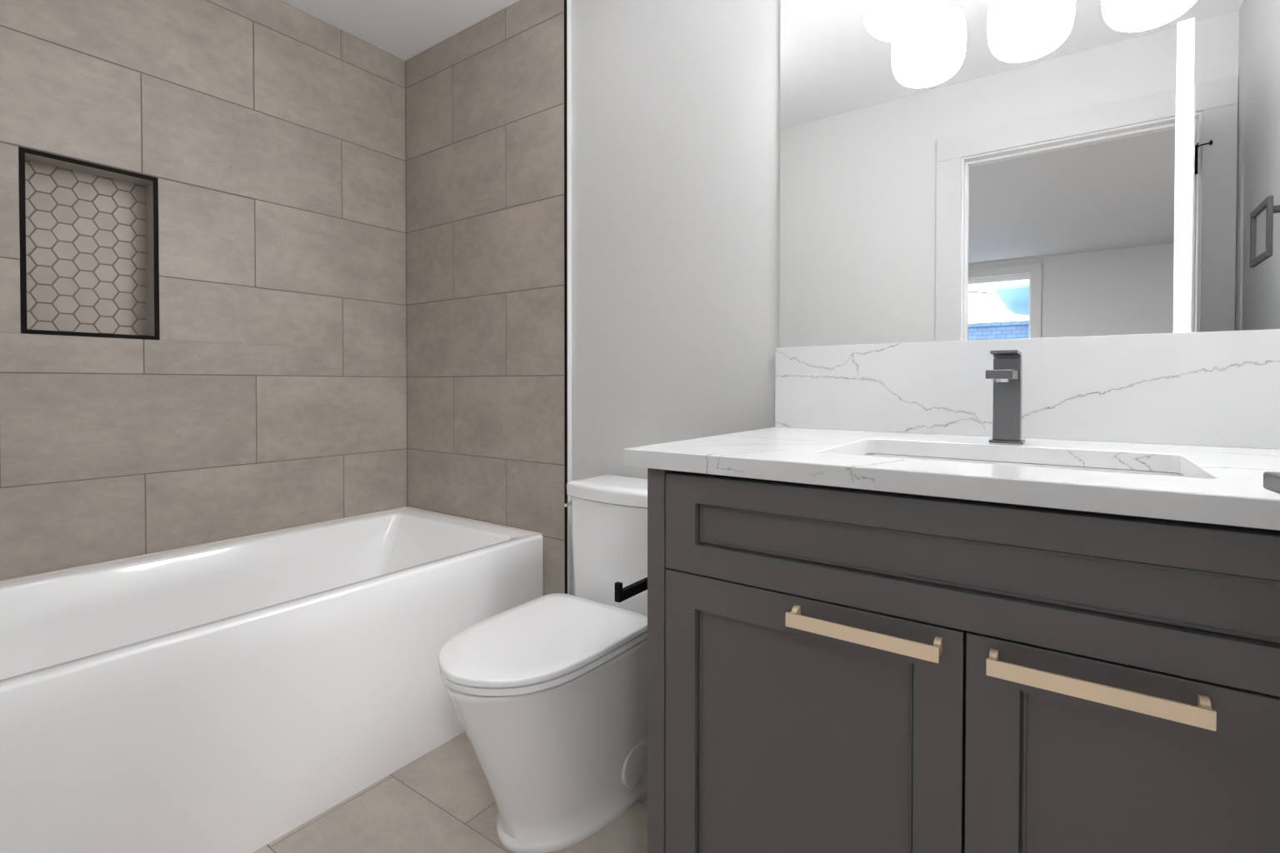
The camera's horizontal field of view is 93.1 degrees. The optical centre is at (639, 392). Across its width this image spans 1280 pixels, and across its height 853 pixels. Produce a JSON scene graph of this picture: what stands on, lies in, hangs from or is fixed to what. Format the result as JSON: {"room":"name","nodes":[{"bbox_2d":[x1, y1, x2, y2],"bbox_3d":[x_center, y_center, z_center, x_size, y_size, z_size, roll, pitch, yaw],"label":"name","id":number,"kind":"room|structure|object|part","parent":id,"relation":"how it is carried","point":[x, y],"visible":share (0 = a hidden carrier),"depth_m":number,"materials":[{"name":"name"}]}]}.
{"room":"bathroom","nodes":[
{"label":"bathroom","id":0,"kind":"room"},
{"bbox_2d":[0,0,407,580],"bbox_3d":[-1.526,-0.183,2.003,0.160,2.445,1.780,1,1,36],"label":"wall","id":1,"kind":"structure","parent":0,"point":[271,395],"depth_m":2.02,"materials":[{"name":"tile"}]},
{"bbox_2d":[18,146,159,339],"bbox_3d":[-1.639,-0.415,1.801,0.114,0.505,0.307,1,1,36],"label":"wall niche","id":2,"kind":"object","parent":1,"relation":"attached to","point":[89,251],"visible":0.97,"depth_m":1.82,"materials":[{"name":"brown tile"}]},
{"bbox_2d":[280,0,519,60],"bbox_3d":[-0.337,-1.444,1.147,3.072,0.100,1.800,1,1,36],"label":"ceiling","id":3,"kind":"structure","parent":0,"point":[404,29],"depth_m":2.27,"materials":[{"name":"white paint"}]},
{"bbox_2d":[252,731,647,852],"bbox_3d":[-0.344,1.081,1.172,3.072,0.060,1.820,1,1,36],"label":"floor","id":4,"kind":"structure","parent":0,"point":[442,801],"depth_m":1.48,"materials":[{"name":"tile"}]},
{"bbox_2d":[0,506,543,852],"bbox_3d":[-1.112,0.772,1.754,0.816,0.541,1.518,1,1,36],"label":"bathtub","id":5,"kind":"object","parent":4,"relation":"on","point":[224,696],"visible":0.96,"depth_m":1.51,"materials":[{"name":"white ceramic"}]},
{"bbox_2d":[438,474,647,852],"bbox_3d":[-0.179,0.657,1.563,0.389,0.778,0.739,1,1,36],"label":"toilet","id":6,"kind":"object","parent":4,"relation":"on","point":[548,693],"visible":0.85,"depth_m":1.41,"materials":[{"name":"white ceramic"}]},
{"bbox_3d":[-0.246,0.592,1.465,0.362,0.018,0.503,1,1,36],"label":"lid","id":7,"kind":"part","parent":6,"relation":"part of","materials":[{"name":"white plastic"}]},
{"bbox_3d":[-0.245,0.612,1.466,0.358,0.016,0.500,1,1,36],"label":"seat","id":8,"kind":"part","parent":6,"relation":"part of","materials":[{"name":"white plastic"}]},
{"bbox_3d":[-0.182,0.834,1.558,0.356,0.424,0.719,1,1,36],"label":"bowl","id":9,"kind":"part","parent":6,"relation":"part of","materials":[{"name":"white ceramic"}]},
{"bbox_3d":[-0.209,0.337,1.835,0.015,0.022,0.042,1,1,39],"label":"flush lever","id":10,"kind":"part","parent":6,"relation":"part of","materials":[{"name":"silver metal"}]},
{"bbox_3d":[-0.025,0.287,1.769,0.384,0.044,0.217,1,1,36],"label":"tank lid","id":11,"kind":"part","parent":6,"relation":"part of","materials":[{"name":"white ceramic"}]},
{"bbox_3d":[-0.021,0.477,1.776,0.367,0.331,0.202,1,1,36],"label":"tank","id":12,"kind":"part","parent":6,"relation":"part of","materials":[{"name":"white ceramic"}]},
{"bbox_2d":[647,468,1279,852],"bbox_3d":[0.638,0.593,1.022,1.086,0.920,0.703,1,1,36],"label":"vanity cabinet","id":13,"kind":"object","parent":4,"relation":"on","point":[831,669],"visible":0.96,"depth_m":0.80,"materials":[{"name":"grey wood"}]},
{"bbox_2d":[614,577,647,603],"bbox_3d":[0.031,0.371,1.156,0.064,0.050,0.178,1,1,36],"label":"paper holder","id":14,"kind":"object","parent":13,"relation":"attached to","point":[621,594],"visible":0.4,"depth_m":1.12,"materials":[{"name":"black metal"}]},
{"bbox_3d":[0.230,0.332,0.904,0.009,0.019,0.031,1,1,36],"label":"post","id":15,"kind":"part","parent":13,"relation":"part of","materials":[{"name":"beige metal"}]},
{"bbox_3d":[0.238,0.630,0.934,0.462,0.638,0.021,1,1,36],"label":"cabinet door","id":16,"kind":"part","parent":13,"relation":"part of","materials":[{"name":"grey wood"}]},
{"bbox_3d":[0.298,0.335,0.833,0.205,0.020,0.004,1,1,36],"label":"handle","id":17,"kind":"part","parent":13,"relation":"part of","materials":[{"name":"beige metal"}]},
{"bbox_3d":[0.388,0.334,0.791,0.009,0.019,0.031,1,1,36],"label":"post","id":18,"kind":"part","parent":13,"relation":"part of","materials":[{"name":"beige metal"}]},
{"bbox_2d":[624,427,1279,530],"bbox_3d":[0.632,0.117,1.030,1.134,0.031,0.688,1,1,36],"label":"countertop","id":19,"kind":"structure","parent":13,"relation":"on","point":[1221,485],"depth_m":0.88,"materials":[{"name":"stone"}]},
{"bbox_2d":[985,350,1024,444],"bbox_3d":[0.696,0.010,1.156,0.058,0.179,0.178,1,1,36],"label":"tap","id":20,"kind":"object","parent":19,"relation":"on","point":[1006,376],"visible":1,"depth_m":1.18,"materials":[{"name":"grey metal"}]},
{"bbox_3d":[0.679,-0.033,1.136,0.042,0.016,0.126,1,1,36],"label":"spout","id":21,"kind":"part","parent":20,"relation":"part of","materials":[{"name":"grey metal"}]},
{"bbox_3d":[0.715,-0.074,1.181,0.046,0.012,0.102,1,1,36],"label":"lever","id":22,"kind":"part","parent":20,"relation":"part of","materials":[{"name":"grey metal"}]},
{"bbox_3d":[0.731,0.097,1.206,0.058,0.004,0.058,1,1,36],"label":"plate","id":23,"kind":"part","parent":20,"relation":"part of","materials":[{"name":"grey metal"}]},
{"bbox_2d":[860,453,1185,477],"bbox_3d":[0.592,0.209,1.011,0.547,0.150,0.371,1,1,36],"label":"sink","id":24,"kind":"object","parent":19,"relation":"in","point":[1021,464],"visible":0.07,"depth_m":1.12,"materials":[{"name":"white ceramic"}]},
{"bbox_3d":[0.428,0.227,0.793,0.930,0.165,0.021,1,1,36],"label":"drawer","id":25,"kind":"part","parent":13,"relation":"part of","materials":[{"name":"grey wood"}]},
{"bbox_3d":[0.440,0.334,0.754,0.009,0.019,0.031,1,1,36],"label":"post","id":26,"kind":"part","parent":13,"relation":"part of","materials":[{"name":"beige metal"}]},
{"bbox_3d":[0.508,0.337,0.682,0.206,0.020,0.004,1,1,36],"label":"handle","id":27,"kind":"part","parent":13,"relation":"part of","materials":[{"name":"beige metal"}]},
{"bbox_3d":[0.617,0.634,0.662,0.464,0.638,0.021,1,1,36],"label":"cabinet door","id":28,"kind":"part","parent":13,"relation":"part of","materials":[{"name":"grey wood"}]},
{"bbox_3d":[0.598,0.336,0.640,0.009,0.019,0.031,1,1,36],"label":"post","id":29,"kind":"part","parent":13,"relation":"part of","materials":[{"name":"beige metal"}]},
{"bbox_2d":[405,0,564,595],"bbox_3d":[-0.600,-0.188,2.373,0.916,2.445,0.100,1,1,36],"label":"tiled wall","id":30,"kind":"structure","parent":0,"point":[485,102],"depth_m":2.28,"materials":[{"name":"tile"}]},
{"bbox_2d":[564,0,567,594],"bbox_3d":[-0.247,-0.184,2.069,0.012,2.445,0.020,1,1,36],"label":"trim","id":31,"kind":"structure","parent":30,"relation":"attached to","point":[565,1],"depth_m":2.06,"materials":[{"name":"black metal"}]},
{"bbox_2d":[571,0,780,595],"bbox_3d":[0.600,-0.176,1.537,1.984,2.445,0.102,1,1,36],"label":"wall","id":32,"kind":"structure","parent":0,"point":[676,103],"depth_m":1.83,"materials":[{"name":"grey paint"}]},
{"bbox_2d":[566,0,571,594],"bbox_3d":[-0.240,-0.184,2.065,0.003,2.445,0.018,1,1,36],"label":"trim","id":33,"kind":"structure","parent":32,"relation":"attached to","point":[568,2],"depth_m":2.06,"materials":[{"name":"white paint"}]},
{"bbox_2d":[862,0,946,41],"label":"vanity light","id":34,"kind":"object","parent":32,"relation":"attached to","point":[893,20],"depth_m":1.29,"materials":[{"name":"white glass"}]},
{"bbox_3d":[0.573,-0.872,1.314,0.170,0.174,0.170,1,1,36],"label":"lamp shade","id":35,"kind":"part","parent":34,"relation":"part of","materials":[{"name":"white glass"}]},
{"bbox_2d":[982,0,1032,6],"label":"vanity light","id":36,"kind":"object","parent":32,"relation":"attached to","point":[993,2],"depth_m":1.22,"materials":[{"name":"white glass"}]},
{"bbox_3d":[0.749,-0.870,1.188,0.170,0.174,0.170,1,1,36],"label":"lamp shade","id":37,"kind":"part","parent":36,"relation":"part of","materials":[{"name":"white glass"}]},
{"bbox_2d":[775,329,1279,449],"bbox_3d":[0.828,-0.009,1.301,1.134,0.213,0.018,1,1,36],"label":"backsplash","id":38,"kind":"structure","parent":32,"relation":"attached to","point":[1205,388],"depth_m":1.25,"materials":[{"name":"stone"}]},
{"bbox_2d":[779,0,1279,347],"bbox_3d":[0.834,-0.613,1.296,1.126,0.995,0.006,1,1,36],"label":"wall mirror","id":39,"kind":"object","parent":32,"relation":"attached to","point":[1034,168],"visible":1,"depth_m":1.29,"materials":[{"name":"clear glass"}]},
{"bbox_3d":[-0.802,-0.163,0.463,2.812,2.445,0.120,1,1,36],"label":"wall","id":40,"kind":"structure","parent":0,"visible":0},
{"bbox_3d":[-0.072,-0.035,-0.059,1.011,2.205,0.148,1,1,36],"label":"door","id":41,"kind":"structure","parent":40,"relation":"in","visible":0},
{"bbox_2d":[1263,471,1279,494],"bbox_3d":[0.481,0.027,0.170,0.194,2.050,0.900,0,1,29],"label":"door handle","id":42,"kind":"object","parent":41,"relation":"attached to","point":[1271,479],"depth_m":0.56,"materials":[{"name":"white metal"}]}
]}

